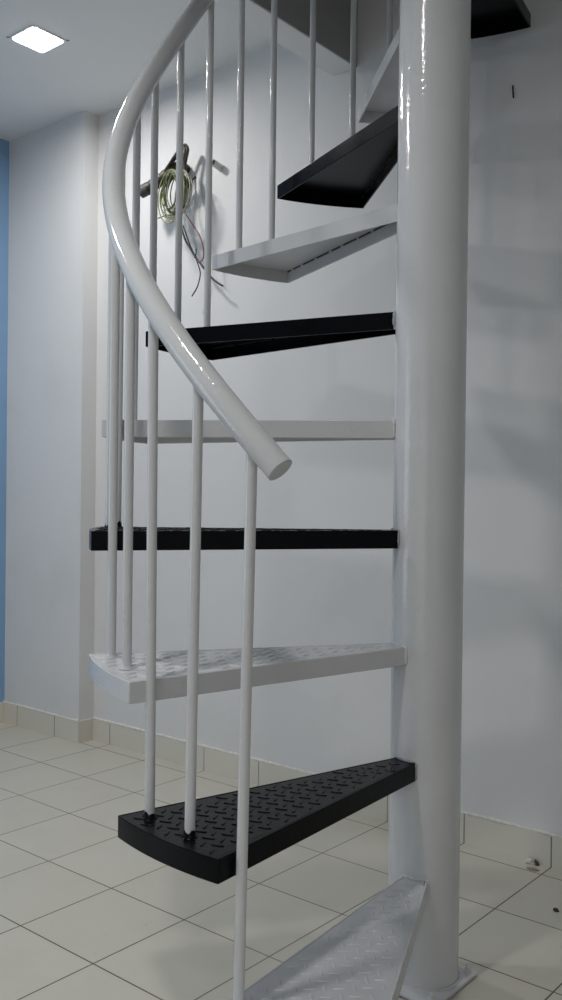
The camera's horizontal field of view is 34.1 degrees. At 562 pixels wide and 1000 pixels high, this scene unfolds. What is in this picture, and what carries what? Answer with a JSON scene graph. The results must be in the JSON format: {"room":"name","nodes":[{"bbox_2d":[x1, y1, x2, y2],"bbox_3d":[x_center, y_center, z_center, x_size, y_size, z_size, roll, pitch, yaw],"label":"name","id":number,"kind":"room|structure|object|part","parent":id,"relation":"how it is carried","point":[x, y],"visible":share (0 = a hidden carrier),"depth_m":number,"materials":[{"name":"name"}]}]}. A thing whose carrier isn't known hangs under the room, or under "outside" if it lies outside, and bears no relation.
{"room":"stairwell","nodes":[
{"label":"stairwell","id":0,"kind":"room"},
{"bbox_2d":[0,138,8,701],"bbox_3d":[-3.260,-0.348,2.324,0.100,2.866,5.992,1,0,40],"label":"wall","id":1,"kind":"structure","parent":0,"point":[4,145],"depth_m":4.51,"materials":[{"name":"blue paint"}]},
{"bbox_2d":[0,702,3,722],"bbox_3d":[-3.229,1.036,2.298,0.008,0.098,5.801,1,0,40],"label":"baseboard","id":2,"kind":"structure","parent":1,"relation":"attached to","point":[1,703],"depth_m":4.51,"materials":[{"name":"tile"}]},
{"bbox_2d":[5,110,98,720],"bbox_3d":[-1.103,-0.334,4.373,0.587,2.866,0.083,1,0,40],"label":"wall pier","id":3,"kind":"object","parent":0,"point":[53,243],"visible":0.86,"depth_m":4.29,"materials":[{"name":"white paint"}]},
{"bbox_2d":[3,700,79,742],"bbox_3d":[-1.143,1.050,4.340,0.595,0.098,0.008,1,0,40],"label":"baseboard","id":4,"kind":"object","parent":3,"relation":"attached to","point":[60,727],"visible":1,"depth_m":4.32,"materials":[{"name":"tile"}]},
{"bbox_2d":[0,0,277,141],"bbox_3d":[-0.693,-1.920,0.191,6.745,0.340,5.992,1,0,40],"label":"ceiling","id":5,"kind":"structure","parent":0,"point":[110,43],"depth_m":3.61,"materials":[{"name":"white paint"}]},
{"bbox_2d":[6,25,68,52],"bbox_3d":[-0.929,-1.759,3.501,0.171,0.008,0.171,1,0,40],"label":"recessed light","id":6,"kind":"object","parent":5,"relation":"in","point":[34,37],"visible":1,"depth_m":3.49,"materials":[{"name":"white plastic"}]},
{"bbox_2d":[0,722,561,999],"bbox_3d":[-0.691,1.167,0.239,6.745,0.100,6.092,1,0,40],"label":"floor","id":7,"kind":"structure","parent":0,"point":[85,914],"depth_m":2.56,"materials":[{"name":"beige tile"}]},
{"bbox_2d":[89,0,530,999],"bbox_3d":[0.048,-0.733,2.279,0.894,3.700,1.558,1,0,23],"label":"spiral staircase","id":8,"kind":"structure","parent":7,"relation":"on","point":[403,941],"depth_m":2.07,"materials":[{"name":"white metal"}]},
{"bbox_3d":[0.039,-1.305,2.321,0.784,2.541,1.515,1,0,29],"label":"handrail","id":9,"kind":"part","parent":8,"relation":"part of","materials":[{"name":"white metal"}]},
{"bbox_3d":[-0.003,-0.445,2.388,0.695,0.011,0.273,1,0,34],"label":"checker plate","id":10,"kind":"part","parent":8,"relation":"part of","materials":[{"name":"black paint"}]},
{"bbox_3d":[-0.078,0.071,2.096,0.695,0.011,0.273,1,0,-7],"label":"checker plate","id":11,"kind":"part","parent":8,"relation":"part of","materials":[{"name":"black paint"}]},
{"bbox_3d":[-0.039,0.337,1.961,0.695,0.011,0.273,0,2,-26],"label":"checker plate","id":12,"kind":"part","parent":8,"relation":"part of","materials":[{"name":"white paint"}]},
{"bbox_3d":[0.036,0.598,1.852,0.695,0.011,0.273,0,0,-45],"label":"checker plate","id":13,"kind":"part","parent":8,"relation":"part of","materials":[{"name":"black paint"}]},
{"bbox_3d":[0.106,-0.709,2.495,0.264,0.011,0.695,0,0,-35],"label":"checker plate","id":14,"kind":"part","parent":8,"relation":"part of","materials":[{"name":"white paint"}]},
{"bbox_3d":[0.154,0.864,1.767,0.273,0.011,0.695,1,0,25],"label":"checker plate","id":15,"kind":"part","parent":8,"relation":"part of","materials":[{"name":"white paint"}]},
{"bbox_3d":[0.227,-0.965,2.554,0.273,0.011,0.695,0,0,-17],"label":"checker plate","id":16,"kind":"part","parent":8,"relation":"part of","materials":[{"name":"black paint"}]},
{"bbox_3d":[0.375,-1.235,2.572,0.273,0.011,0.695,1,0,2],"label":"checker plate","id":17,"kind":"part","parent":8,"relation":"part of","materials":[{"name":"white paint"}]},
{"bbox_3d":[0.326,1.113,2.143,0.192,0.008,0.198,1,0,40],"label":"plate","id":18,"kind":"part","parent":8,"relation":"part of","materials":[{"name":"white paint"}]},
{"bbox_3d":[0.512,-1.488,2.544,0.273,0.011,0.695,1,0,21],"label":"checker plate","id":19,"kind":"part","parent":8,"relation":"part of","materials":[{"name":"black paint"}]},
{"bbox_2d":[524,857,534,864],"bbox_3d":[0.768,1.114,2.829,0.039,0.018,0.019,1,0,40],"label":"crumb","id":20,"kind":"object","parent":7,"relation":"on","point":[527,860],"visible":1,"depth_m":2.82,"materials":[{"name":"white"}]},
{"bbox_2d":[526,867,539,871],"bbox_3d":[0.765,1.121,2.784,0.042,0.004,0.027,1,0,40],"label":"debris","id":21,"kind":"object","parent":7,"relation":"on","point":[528,868],"visible":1,"depth_m":2.78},
{"bbox_2d":[93,0,561,835],"bbox_3d":[1.249,-0.972,2.533,6.745,4.200,0.100,1,0,40],"label":"wall","id":22,"kind":"structure","parent":0,"point":[511,740],"depth_m":3.30,"materials":[{"name":"white paint"}]},
{"bbox_2d":[80,718,92,742],"bbox_3d":[-0.891,1.053,4.184,0.008,0.098,0.075,1,0,40],"label":"baseboard","id":23,"kind":"structure","parent":22,"relation":"attached to","point":[86,726],"depth_m":4.18,"materials":[{"name":"tile"}]},
{"bbox_2d":[140,143,192,197],"bbox_3d":[-0.462,-1.360,3.814,0.262,0.199,0.120,1,0,23],"label":"bracket","id":24,"kind":"object","parent":22,"relation":"attached to","point":[145,187],"visible":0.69,"depth_m":3.77,"materials":[{"name":"black metal"}]},
{"bbox_2d":[158,169,222,295],"bbox_3d":[-0.368,-1.091,3.732,0.333,0.514,0.147,1,0,40],"label":"coil","id":25,"kind":"object","parent":22,"relation":"attached to","point":[170,176],"visible":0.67,"depth_m":3.74,"materials":[{"name":"beige plastic"}]},
{"bbox_2d":[212,159,222,171],"bbox_3d":[-0.257,-1.351,3.700,0.028,0.038,0.057,1,0,40],"label":"stub","id":26,"kind":"object","parent":22,"relation":"attached to","point":[215,164],"visible":0.85,"depth_m":3.69,"materials":[{"name":"white plastic"}]},
{"bbox_2d":[214,0,349,75],"bbox_3d":[-0.304,-1.825,2.679,0.105,0.538,1.672,1,0,40],"label":"trim","id":27,"kind":"structure","parent":22,"relation":"attached to","point":[257,18],"depth_m":3.06,"materials":[{"name":"white paint"}]},
{"bbox_2d":[250,0,357,66],"bbox_3d":[-0.262,-1.825,2.644,0.006,0.538,1.672,1,0,40],"label":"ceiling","id":28,"kind":"structure","parent":22,"relation":"attached to","point":[333,17],"depth_m":3.14,"materials":[{"name":"paint"}]},
{"bbox_2d":[93,717,561,869],"bbox_3d":[1.420,1.081,2.311,5.958,0.098,0.008,1,0,40],"label":"baseboard","id":29,"kind":"structure","parent":22,"relation":"attached to","point":[518,842],"depth_m":3.45,"materials":[{"name":"tile"}]}
]}

